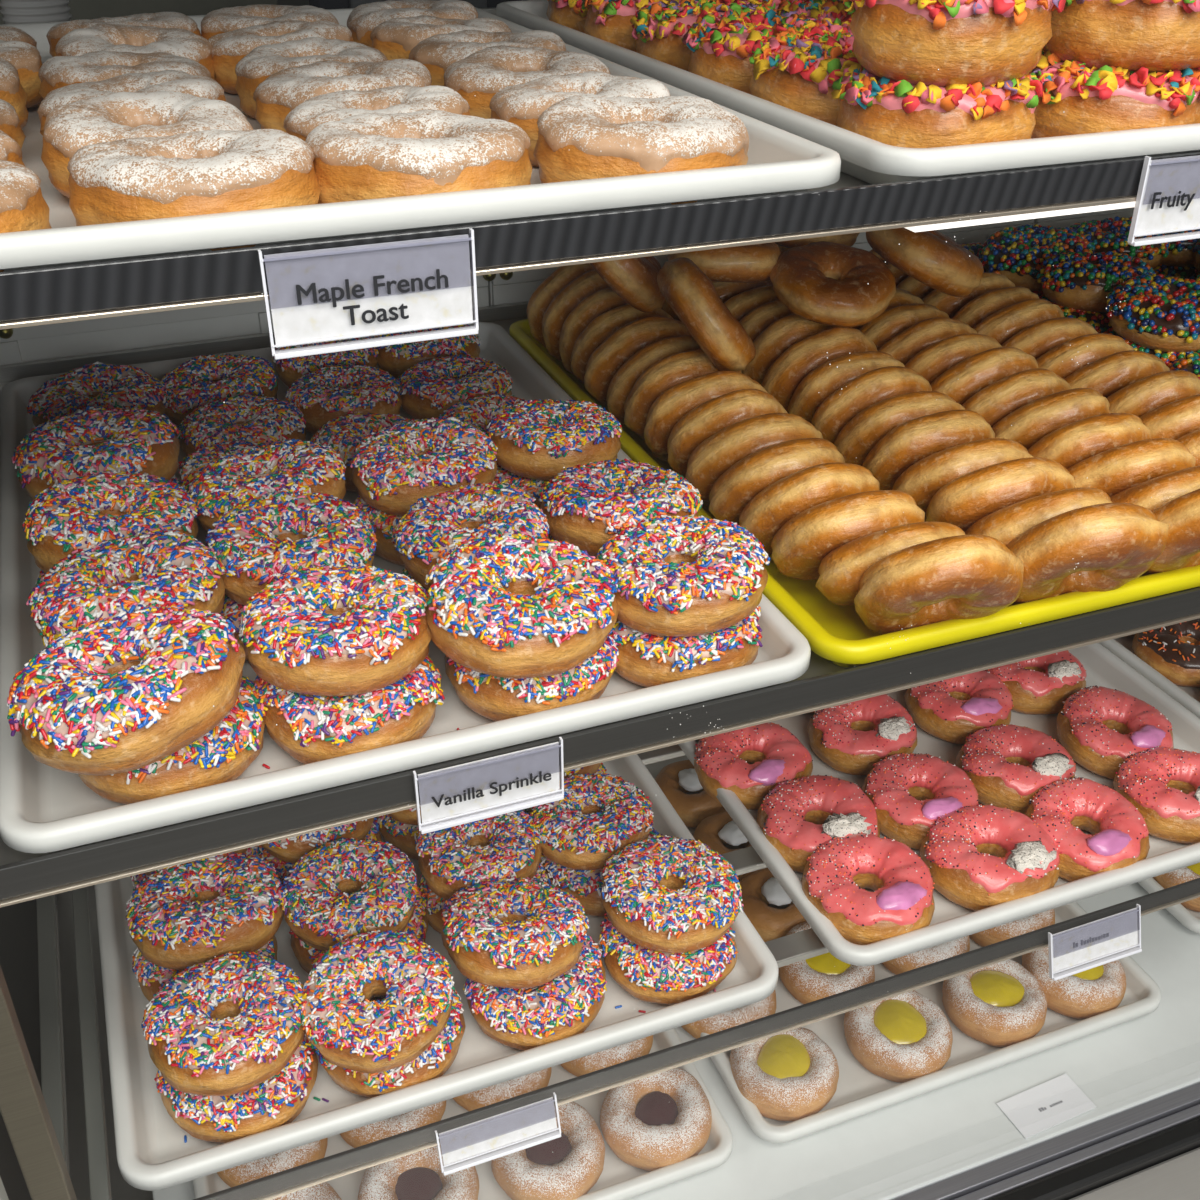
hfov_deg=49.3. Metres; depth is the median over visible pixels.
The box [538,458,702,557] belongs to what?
doughnut
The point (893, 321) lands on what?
doughnut
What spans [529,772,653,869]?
doughnut
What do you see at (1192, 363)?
doughnut
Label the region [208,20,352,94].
doughnut
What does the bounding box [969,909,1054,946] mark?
doughnut
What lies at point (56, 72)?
doughnut
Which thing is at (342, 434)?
doughnut
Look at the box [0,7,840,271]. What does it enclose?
tray
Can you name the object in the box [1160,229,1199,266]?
doughnut
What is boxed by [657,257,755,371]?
doughnut
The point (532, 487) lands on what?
doughnut
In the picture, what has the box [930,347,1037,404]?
doughnut
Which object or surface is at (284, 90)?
doughnut
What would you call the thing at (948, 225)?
lamp
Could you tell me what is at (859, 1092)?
tray
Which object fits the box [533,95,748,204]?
doughnut
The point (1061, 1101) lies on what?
print
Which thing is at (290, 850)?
doughnut
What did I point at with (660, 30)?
doughnut
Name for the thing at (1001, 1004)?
doughnut
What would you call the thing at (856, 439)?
doughnut
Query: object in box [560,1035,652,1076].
doughnut
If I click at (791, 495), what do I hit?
doughnut
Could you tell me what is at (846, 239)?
doughnut
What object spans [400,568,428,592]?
doughnut
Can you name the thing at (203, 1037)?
doughnut
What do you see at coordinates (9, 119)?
doughnut
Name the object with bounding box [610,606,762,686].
doughnut
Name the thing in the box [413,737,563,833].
label
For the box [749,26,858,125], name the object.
doughnut
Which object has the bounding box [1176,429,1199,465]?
doughnut
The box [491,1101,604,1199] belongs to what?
doughnut
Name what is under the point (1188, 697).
tray
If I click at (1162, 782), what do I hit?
doughnut
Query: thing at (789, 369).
doughnut
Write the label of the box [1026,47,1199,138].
doughnut
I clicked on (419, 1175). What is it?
doughnut
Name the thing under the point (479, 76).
doughnut
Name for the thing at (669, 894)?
doughnut
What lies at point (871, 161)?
tray
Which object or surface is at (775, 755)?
doughnut
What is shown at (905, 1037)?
doughnut
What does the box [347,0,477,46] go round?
doughnut
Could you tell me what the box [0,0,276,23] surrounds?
wall
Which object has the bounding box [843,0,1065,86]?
doughnut
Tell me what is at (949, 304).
doughnut
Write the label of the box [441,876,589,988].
doughnut
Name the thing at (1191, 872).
doughnut
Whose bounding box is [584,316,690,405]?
doughnut
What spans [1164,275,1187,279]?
doughnut
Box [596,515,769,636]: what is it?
doughnut
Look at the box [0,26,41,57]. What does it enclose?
doughnut
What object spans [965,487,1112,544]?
doughnut
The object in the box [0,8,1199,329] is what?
display shelf
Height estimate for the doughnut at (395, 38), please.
0.041 m
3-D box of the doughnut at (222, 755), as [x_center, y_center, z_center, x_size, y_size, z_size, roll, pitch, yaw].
[-0.233,0.069,0.706,0.106,0.043,0.103,-11,33,-18]
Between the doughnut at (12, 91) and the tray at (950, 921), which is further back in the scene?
the tray at (950, 921)
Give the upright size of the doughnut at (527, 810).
0.042 m
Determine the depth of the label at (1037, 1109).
1.21 m
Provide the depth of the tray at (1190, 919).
1.40 m
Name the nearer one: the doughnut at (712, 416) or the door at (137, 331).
the doughnut at (712, 416)
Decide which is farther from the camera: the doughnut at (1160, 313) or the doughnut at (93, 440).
the doughnut at (1160, 313)
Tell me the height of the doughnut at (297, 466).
0.050 m
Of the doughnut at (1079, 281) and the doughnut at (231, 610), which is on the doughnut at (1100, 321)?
the doughnut at (1079, 281)
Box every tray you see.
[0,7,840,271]
[0,322,810,852]
[94,754,778,1190]
[192,1028,732,1199]
[496,0,1199,184]
[509,319,1199,666]
[645,755,1160,1142]
[678,643,1199,965]
[1099,637,1199,717]
[1138,878,1199,933]
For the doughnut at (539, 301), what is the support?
on the tray at (836, 633)
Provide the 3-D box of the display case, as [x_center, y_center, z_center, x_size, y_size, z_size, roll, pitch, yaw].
[0.443,0.050,1.230,1.965,1.715,1.000,-11,33,-18]
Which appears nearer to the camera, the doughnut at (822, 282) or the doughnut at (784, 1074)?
the doughnut at (822, 282)
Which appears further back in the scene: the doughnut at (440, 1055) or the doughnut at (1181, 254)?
the doughnut at (1181, 254)
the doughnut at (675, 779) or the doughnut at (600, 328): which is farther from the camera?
the doughnut at (675, 779)
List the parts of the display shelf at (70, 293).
rail, rail, shelf plate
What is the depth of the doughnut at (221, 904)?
0.90 m
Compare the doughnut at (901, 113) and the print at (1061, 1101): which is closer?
the doughnut at (901, 113)
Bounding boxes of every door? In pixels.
[0,275,488,364]
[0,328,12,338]
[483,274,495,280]
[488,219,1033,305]
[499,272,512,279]
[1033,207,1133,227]
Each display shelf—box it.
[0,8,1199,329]
[0,301,1199,907]
[72,744,1199,1199]
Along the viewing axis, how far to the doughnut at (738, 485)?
0.87 m
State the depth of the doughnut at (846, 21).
0.87 m
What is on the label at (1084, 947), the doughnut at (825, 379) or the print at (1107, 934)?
the print at (1107, 934)
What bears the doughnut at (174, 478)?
on the tray at (44, 808)
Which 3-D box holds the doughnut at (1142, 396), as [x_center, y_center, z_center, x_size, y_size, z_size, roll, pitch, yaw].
[0.420,-0.142,1.012,0.094,0.088,0.075,-25,39,-36]
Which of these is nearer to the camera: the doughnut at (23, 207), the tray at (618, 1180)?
the doughnut at (23, 207)
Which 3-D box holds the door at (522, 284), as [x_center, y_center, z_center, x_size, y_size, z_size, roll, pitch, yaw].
[0.201,-0.231,1.558,0.677,0.842,0.016,-11,33,-18]
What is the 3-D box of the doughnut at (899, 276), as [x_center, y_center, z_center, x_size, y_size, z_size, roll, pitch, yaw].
[0.302,-0.298,1.269,0.099,0.091,0.063,-17,35,-26]
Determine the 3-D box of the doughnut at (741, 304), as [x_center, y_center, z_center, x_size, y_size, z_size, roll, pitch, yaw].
[0.138,-0.239,1.171,0.099,0.090,0.063,-16,34,-25]
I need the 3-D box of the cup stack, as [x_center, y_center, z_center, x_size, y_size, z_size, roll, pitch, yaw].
[-0.718,-0.675,1.708,0.084,0.509,0.084,-8,32,-13]
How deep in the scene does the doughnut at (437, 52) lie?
0.84 m
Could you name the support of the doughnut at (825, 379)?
on the tray at (836, 633)
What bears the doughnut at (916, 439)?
on the tray at (836, 633)
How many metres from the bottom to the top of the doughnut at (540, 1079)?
0.044 m
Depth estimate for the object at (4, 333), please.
1.19 m
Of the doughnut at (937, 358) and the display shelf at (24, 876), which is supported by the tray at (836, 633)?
the doughnut at (937, 358)
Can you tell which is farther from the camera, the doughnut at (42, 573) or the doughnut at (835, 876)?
the doughnut at (835, 876)
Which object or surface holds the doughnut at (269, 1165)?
on the tray at (618, 1180)
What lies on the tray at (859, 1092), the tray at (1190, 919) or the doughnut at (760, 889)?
the doughnut at (760, 889)
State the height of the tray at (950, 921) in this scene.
0.025 m
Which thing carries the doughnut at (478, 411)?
on the tray at (44, 808)
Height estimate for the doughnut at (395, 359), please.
0.042 m
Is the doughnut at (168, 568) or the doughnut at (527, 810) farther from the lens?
the doughnut at (527, 810)
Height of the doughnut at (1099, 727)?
0.046 m
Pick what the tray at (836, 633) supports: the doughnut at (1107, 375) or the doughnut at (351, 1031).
the doughnut at (1107, 375)
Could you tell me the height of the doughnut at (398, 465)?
0.046 m
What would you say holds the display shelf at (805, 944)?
attached to the display case
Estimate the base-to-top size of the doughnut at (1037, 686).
0.043 m
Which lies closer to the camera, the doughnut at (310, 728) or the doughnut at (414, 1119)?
the doughnut at (310, 728)
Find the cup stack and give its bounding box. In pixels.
[0,0,71,23]
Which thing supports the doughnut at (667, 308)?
on the tray at (836, 633)
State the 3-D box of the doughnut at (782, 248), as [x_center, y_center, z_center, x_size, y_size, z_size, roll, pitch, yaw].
[0.185,-0.319,1.300,0.107,0.092,0.062,-9,32,-15]
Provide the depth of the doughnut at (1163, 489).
0.84 m
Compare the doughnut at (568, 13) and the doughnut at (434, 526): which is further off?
the doughnut at (568, 13)
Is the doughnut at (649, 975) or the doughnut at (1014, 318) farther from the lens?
the doughnut at (1014, 318)
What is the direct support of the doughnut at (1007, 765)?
on the tray at (950, 921)
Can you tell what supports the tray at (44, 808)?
on the display shelf at (24, 876)
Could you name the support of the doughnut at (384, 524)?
on the tray at (44, 808)
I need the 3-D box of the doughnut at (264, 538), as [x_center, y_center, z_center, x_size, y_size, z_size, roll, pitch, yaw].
[-0.187,-0.029,0.796,0.101,0.047,0.101,-10,32,-16]
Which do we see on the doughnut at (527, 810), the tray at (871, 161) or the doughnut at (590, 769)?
the doughnut at (590, 769)
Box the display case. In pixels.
[0,18,1199,1199]
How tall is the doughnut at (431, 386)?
0.041 m
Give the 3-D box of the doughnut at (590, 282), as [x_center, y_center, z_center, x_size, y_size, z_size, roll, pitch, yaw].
[-0.008,-0.257,1.197,0.099,0.100,0.063,-16,34,-25]
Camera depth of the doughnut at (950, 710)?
1.19 m
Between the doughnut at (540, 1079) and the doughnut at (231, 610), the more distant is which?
the doughnut at (540, 1079)
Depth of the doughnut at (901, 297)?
1.13 m
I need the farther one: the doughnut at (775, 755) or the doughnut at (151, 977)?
the doughnut at (775, 755)
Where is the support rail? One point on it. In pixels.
(52, 1083)
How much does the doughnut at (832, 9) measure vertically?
0.059 m
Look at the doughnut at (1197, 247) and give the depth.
1.33 m
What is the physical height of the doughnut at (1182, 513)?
0.093 m
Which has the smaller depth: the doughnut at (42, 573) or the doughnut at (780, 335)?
the doughnut at (42, 573)
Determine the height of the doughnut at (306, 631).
0.045 m
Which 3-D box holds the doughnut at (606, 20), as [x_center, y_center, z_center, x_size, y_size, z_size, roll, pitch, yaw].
[0.039,-0.442,1.002,0.108,0.055,0.104,9,32,15]
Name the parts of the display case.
glass trim, panel, post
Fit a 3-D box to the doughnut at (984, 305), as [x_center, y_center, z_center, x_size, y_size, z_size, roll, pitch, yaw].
[0.348,-0.239,1.173,0.096,0.089,0.066,-8,32,-13]
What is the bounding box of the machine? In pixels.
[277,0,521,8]
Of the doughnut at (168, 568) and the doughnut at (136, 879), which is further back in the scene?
the doughnut at (136, 879)
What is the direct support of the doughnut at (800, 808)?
on the tray at (950, 921)
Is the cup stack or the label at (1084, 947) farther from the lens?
the cup stack
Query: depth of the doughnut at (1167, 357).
1.16 m
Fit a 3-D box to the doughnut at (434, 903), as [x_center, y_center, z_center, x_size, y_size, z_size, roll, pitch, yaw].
[-0.088,0.221,1.001,0.100,0.043,0.103,-11,32,-17]
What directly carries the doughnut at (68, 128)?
on the tray at (780, 161)
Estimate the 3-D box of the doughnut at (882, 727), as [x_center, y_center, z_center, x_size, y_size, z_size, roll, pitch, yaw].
[0.236,0.117,1.175,0.098,0.044,0.094,-13,33,-21]
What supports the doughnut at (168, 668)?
on the doughnut at (222, 755)
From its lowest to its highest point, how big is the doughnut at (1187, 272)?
0.048 m
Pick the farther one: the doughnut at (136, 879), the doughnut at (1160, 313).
the doughnut at (1160, 313)
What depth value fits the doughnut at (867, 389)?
0.97 m
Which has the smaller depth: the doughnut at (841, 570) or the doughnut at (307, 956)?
the doughnut at (841, 570)
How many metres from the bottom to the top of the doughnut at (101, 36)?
0.044 m
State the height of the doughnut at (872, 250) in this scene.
0.091 m
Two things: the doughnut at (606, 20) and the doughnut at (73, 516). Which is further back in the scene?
the doughnut at (606, 20)
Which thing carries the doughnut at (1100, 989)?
on the tray at (859, 1092)
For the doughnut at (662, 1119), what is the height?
0.044 m
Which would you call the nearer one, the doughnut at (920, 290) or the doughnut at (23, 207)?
the doughnut at (23, 207)
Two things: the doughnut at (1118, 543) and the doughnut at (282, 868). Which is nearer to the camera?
the doughnut at (1118, 543)
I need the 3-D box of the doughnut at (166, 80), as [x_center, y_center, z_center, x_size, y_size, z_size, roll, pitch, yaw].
[-0.254,-0.266,0.720,0.100,0.042,0.099,-5,31,-9]
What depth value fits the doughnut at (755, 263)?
1.05 m
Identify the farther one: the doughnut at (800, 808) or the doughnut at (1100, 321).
the doughnut at (1100, 321)
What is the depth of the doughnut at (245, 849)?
0.98 m
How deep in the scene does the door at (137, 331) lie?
1.25 m
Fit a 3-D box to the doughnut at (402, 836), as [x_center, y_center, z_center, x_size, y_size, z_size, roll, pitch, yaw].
[-0.134,0.174,1.079,0.103,0.043,0.100,-6,31,-10]
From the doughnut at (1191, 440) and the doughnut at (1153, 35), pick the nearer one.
the doughnut at (1153, 35)
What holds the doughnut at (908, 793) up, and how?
on the tray at (950, 921)
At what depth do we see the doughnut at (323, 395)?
1.08 m
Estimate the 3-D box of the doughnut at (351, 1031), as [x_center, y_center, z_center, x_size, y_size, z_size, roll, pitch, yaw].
[-0.146,0.262,0.858,0.100,0.046,0.097,7,31,11]
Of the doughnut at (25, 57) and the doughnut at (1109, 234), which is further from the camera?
the doughnut at (1109, 234)
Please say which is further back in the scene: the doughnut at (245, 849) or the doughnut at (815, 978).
the doughnut at (815, 978)
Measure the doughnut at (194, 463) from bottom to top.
0.047 m
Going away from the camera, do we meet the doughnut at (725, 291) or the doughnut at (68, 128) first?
the doughnut at (68, 128)
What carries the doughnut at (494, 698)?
on the tray at (44, 808)
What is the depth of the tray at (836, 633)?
0.83 m
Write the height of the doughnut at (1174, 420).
0.085 m
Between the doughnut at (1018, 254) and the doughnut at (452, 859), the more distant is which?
the doughnut at (1018, 254)
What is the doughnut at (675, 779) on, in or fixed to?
on the tray at (859, 1092)
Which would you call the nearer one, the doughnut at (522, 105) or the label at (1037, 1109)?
the doughnut at (522, 105)
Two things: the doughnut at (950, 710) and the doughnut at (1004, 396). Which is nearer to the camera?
the doughnut at (1004, 396)
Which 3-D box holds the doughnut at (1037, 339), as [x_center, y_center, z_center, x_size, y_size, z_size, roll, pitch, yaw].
[0.376,-0.202,1.110,0.079,0.089,0.093,27,40,37]
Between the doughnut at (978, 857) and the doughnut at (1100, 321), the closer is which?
the doughnut at (978, 857)
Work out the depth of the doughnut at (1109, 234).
1.33 m
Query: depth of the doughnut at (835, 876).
0.98 m
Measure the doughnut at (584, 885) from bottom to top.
0.042 m
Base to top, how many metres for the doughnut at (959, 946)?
0.048 m
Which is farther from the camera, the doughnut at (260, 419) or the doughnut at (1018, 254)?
the doughnut at (1018, 254)
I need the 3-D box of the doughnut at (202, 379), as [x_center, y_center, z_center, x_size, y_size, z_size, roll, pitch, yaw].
[-0.327,-0.178,1.120,0.102,0.045,0.100,-14,33,-22]
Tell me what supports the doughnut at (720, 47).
on the tray at (871, 161)
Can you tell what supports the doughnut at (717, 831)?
on the tray at (859, 1092)
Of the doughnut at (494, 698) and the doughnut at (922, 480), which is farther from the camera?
the doughnut at (922, 480)
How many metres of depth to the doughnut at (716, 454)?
0.90 m
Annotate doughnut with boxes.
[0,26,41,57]
[0,40,43,108]
[0,58,28,128]
[0,99,25,158]
[0,130,25,166]
[0,159,51,271]
[6,604,244,775]
[12,405,179,499]
[22,471,197,572]
[26,361,166,426]
[26,529,224,646]
[35,570,45,585]
[37,70,225,135]
[38,50,210,97]
[41,91,253,197]
[46,12,200,56]
[55,23,215,80]
[67,129,320,250]
[78,676,265,803]
[125,852,283,969]
[130,846,256,890]
[132,935,277,1001]
[141,951,304,1095]
[144,848,247,874]
[154,1034,317,1142]
[161,353,277,425]
[169,475,181,485]
[176,394,305,455]
[178,440,273,491]
[188,439,345,531]
[201,4,338,39]
[205,490,376,605]
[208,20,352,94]
[217,1138,327,1186]
[220,594,247,659]
[235,37,387,118]
[239,565,431,695]
[253,59,431,131]
[254,655,444,763]
[255,817,381,883]
[261,818,373,863]
[271,1182,341,1199]
[272,336,378,386]
[281,837,417,950]
[283,85,469,140]
[284,364,402,434]
[289,887,427,973]
[298,930,454,1073]
[305,109,531,203]
[310,413,419,492]
[315,990,465,1097]
[340,1100,445,1147]
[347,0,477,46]
[350,416,497,515]
[354,495,404,565]
[358,1145,478,1199]
[370,15,511,59]
[372,324,480,378]
[375,814,418,859]
[388,806,421,825]
[393,482,548,588]
[397,354,512,419]
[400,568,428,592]
[408,30,565,85]
[415,810,541,899]
[418,860,546,933]
[425,533,620,678]
[438,393,526,434]
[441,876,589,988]
[443,45,610,118]
[445,634,618,720]
[453,1067,550,1110]
[463,935,606,1050]
[486,399,621,480]
[490,71,669,166]
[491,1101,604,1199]
[493,464,547,507]
[522,762,606,814]
[527,263,593,347]
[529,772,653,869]
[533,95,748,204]
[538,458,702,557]
[540,827,659,915]
[542,269,609,360]
[546,0,588,32]
[559,287,626,373]
[559,763,600,778]
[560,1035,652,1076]
[571,303,672,383]
[581,0,714,51]
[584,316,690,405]
[590,256,665,312]
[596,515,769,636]
[598,913,737,1004]
[600,1068,711,1171]
[601,834,743,952]
[606,335,700,424]
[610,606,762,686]
[624,349,741,439]
[630,0,777,70]
[644,371,766,460]
[655,760,725,827]
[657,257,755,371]
[662,300,681,321]
[667,242,781,282]
[667,389,786,478]
[681,990,775,1038]
[682,9,848,94]
[685,413,822,505]
[693,811,767,881]
[694,722,812,809]
[709,438,844,524]
[712,280,771,302]
[719,0,783,13]
[724,285,778,320]
[729,1027,838,1120]
[739,299,793,340]
[739,462,879,553]
[739,868,805,941]
[742,314,837,383]
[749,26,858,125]
[756,775,879,872]
[761,327,876,412]
[770,241,895,326]
[771,490,924,579]
[774,233,858,247]
[776,244,789,252]
[777,0,854,23]
[779,921,874,1003]
[788,351,904,423]
[801,832,934,944]
[807,694,916,774]
[812,366,931,443]
[816,521,964,605]
[831,63,1050,147]
[834,391,964,465]
[841,13,853,32]
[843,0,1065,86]
[843,990,952,1082]
[849,288,923,329]
[854,534,1023,634]
[859,303,948,349]
[861,753,978,849]
[862,410,994,489]
[866,228,983,296]
[869,249,887,263]
[877,317,976,364]
[882,935,969,974]
[886,262,908,285]
[892,438,1032,521]
[896,276,933,298]
[904,670,1013,744]
[905,333,1001,383]
[920,804,1059,910]
[922,273,1014,318]
[926,457,1074,531]
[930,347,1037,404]
[942,959,1046,1046]
[951,287,1038,327]
[955,723,1075,813]
[959,242,985,272]
[962,368,1071,427]
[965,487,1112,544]
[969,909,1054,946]
[973,299,1063,344]
[979,224,1094,291]
[984,650,1086,714]
[992,388,1109,449]
[1001,317,1097,358]
[1006,503,1168,602]
[1022,947,1125,1018]
[1024,777,1149,881]
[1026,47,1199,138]
[1028,413,1150,468]
[1031,291,1044,298]
[1036,251,1155,311]
[1036,333,1133,378]
[1040,296,1111,332]
[1044,0,1199,71]
[1057,685,1173,779]
[1064,350,1169,397]
[1067,438,1195,496]
[1069,216,1169,268]
[1102,328,1199,368]
[1106,273,1199,352]
[1107,370,1199,416]
[1110,466,1199,510]
[1113,746,1199,843]
[1132,618,1199,687]
[1139,394,1199,439]
[1142,489,1199,575]
[1152,863,1199,911]
[1153,264,1198,278]
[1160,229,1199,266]
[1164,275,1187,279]
[1170,352,1199,379]
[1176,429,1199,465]
[1192,239,1199,273]
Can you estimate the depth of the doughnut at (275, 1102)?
0.82 m
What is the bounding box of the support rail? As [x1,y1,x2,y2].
[36,894,67,1169]
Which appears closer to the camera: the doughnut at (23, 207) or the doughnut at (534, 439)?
the doughnut at (23, 207)
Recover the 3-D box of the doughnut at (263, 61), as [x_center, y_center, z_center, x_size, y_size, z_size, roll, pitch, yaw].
[-0.181,-0.329,0.827,0.098,0.041,0.102,-4,31,-6]
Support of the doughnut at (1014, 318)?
on the tray at (836, 633)
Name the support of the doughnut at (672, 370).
on the tray at (836, 633)
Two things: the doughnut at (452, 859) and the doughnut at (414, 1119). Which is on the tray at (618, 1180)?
the doughnut at (414, 1119)
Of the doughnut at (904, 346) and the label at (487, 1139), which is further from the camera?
the doughnut at (904, 346)
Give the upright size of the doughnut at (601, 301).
0.093 m
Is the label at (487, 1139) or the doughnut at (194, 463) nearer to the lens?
the label at (487, 1139)
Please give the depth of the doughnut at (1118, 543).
0.78 m
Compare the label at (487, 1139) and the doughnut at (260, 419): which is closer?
the label at (487, 1139)
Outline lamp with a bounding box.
[904,201,1135,231]
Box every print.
[1038,1100,1062,1111]
[1073,933,1108,947]
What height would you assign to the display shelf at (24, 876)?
0.022 m
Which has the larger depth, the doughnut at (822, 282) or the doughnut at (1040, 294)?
the doughnut at (1040, 294)
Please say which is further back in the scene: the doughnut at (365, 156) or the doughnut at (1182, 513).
the doughnut at (1182, 513)
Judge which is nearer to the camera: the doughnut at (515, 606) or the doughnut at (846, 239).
the doughnut at (515, 606)
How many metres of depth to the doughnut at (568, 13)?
1.05 m
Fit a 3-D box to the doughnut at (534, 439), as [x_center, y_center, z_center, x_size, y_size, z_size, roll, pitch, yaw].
[-0.033,-0.116,0.943,0.097,0.045,0.099,-23,38,-33]
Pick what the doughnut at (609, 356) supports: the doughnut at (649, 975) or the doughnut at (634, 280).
the doughnut at (634, 280)
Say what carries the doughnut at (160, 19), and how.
on the tray at (780, 161)
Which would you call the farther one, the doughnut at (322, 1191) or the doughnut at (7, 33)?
the doughnut at (322, 1191)
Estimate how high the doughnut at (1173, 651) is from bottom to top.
0.042 m
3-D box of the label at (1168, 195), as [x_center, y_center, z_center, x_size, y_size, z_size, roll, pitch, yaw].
[0.322,-0.215,0.692,0.090,0.045,0.006,-11,33,-18]
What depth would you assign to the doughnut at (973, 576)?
0.75 m
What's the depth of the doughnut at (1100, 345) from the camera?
1.03 m
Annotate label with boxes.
[257,228,478,359]
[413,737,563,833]
[435,1092,560,1175]
[996,1074,1095,1138]
[1048,904,1141,980]
[1127,155,1199,246]
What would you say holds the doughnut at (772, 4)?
on the tray at (871, 161)
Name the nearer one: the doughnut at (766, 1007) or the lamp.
the lamp
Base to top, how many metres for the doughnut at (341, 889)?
0.043 m
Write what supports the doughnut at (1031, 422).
on the tray at (836, 633)
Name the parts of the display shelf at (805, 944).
arm, rail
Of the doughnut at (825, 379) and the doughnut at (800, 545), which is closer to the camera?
the doughnut at (800, 545)
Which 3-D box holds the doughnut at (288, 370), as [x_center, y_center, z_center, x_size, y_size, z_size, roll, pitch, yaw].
[-0.247,-0.219,1.187,0.093,0.042,0.098,-3,31,-5]
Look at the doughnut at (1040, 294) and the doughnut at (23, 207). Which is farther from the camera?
the doughnut at (1040, 294)
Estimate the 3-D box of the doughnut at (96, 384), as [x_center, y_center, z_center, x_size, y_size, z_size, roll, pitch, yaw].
[-0.417,-0.162,1.088,0.103,0.049,0.108,26,40,36]
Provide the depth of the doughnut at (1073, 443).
0.90 m
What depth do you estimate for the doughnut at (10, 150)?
0.60 m
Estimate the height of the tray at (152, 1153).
0.025 m
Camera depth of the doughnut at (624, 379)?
1.03 m
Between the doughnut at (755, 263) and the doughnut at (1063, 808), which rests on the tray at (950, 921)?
the doughnut at (1063, 808)
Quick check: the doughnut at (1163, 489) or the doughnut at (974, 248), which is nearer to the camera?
the doughnut at (1163, 489)
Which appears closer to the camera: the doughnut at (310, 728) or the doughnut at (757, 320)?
the doughnut at (310, 728)
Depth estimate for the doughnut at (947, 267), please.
1.05 m
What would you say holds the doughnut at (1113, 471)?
on the tray at (836, 633)
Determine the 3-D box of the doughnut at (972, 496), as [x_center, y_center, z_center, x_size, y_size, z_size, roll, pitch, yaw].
[0.269,-0.064,0.881,0.106,0.086,0.078,-15,34,-23]
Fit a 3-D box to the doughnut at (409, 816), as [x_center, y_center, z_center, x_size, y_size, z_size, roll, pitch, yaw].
[-0.137,0.142,1.060,0.093,0.044,0.098,-5,31,-9]
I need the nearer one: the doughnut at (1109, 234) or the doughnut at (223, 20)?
the doughnut at (223, 20)
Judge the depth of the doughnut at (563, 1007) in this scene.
0.89 m
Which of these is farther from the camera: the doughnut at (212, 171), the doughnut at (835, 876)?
the doughnut at (835, 876)
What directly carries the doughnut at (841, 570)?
on the tray at (836, 633)
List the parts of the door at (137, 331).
panel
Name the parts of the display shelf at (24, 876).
rail, rail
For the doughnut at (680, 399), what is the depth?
0.97 m

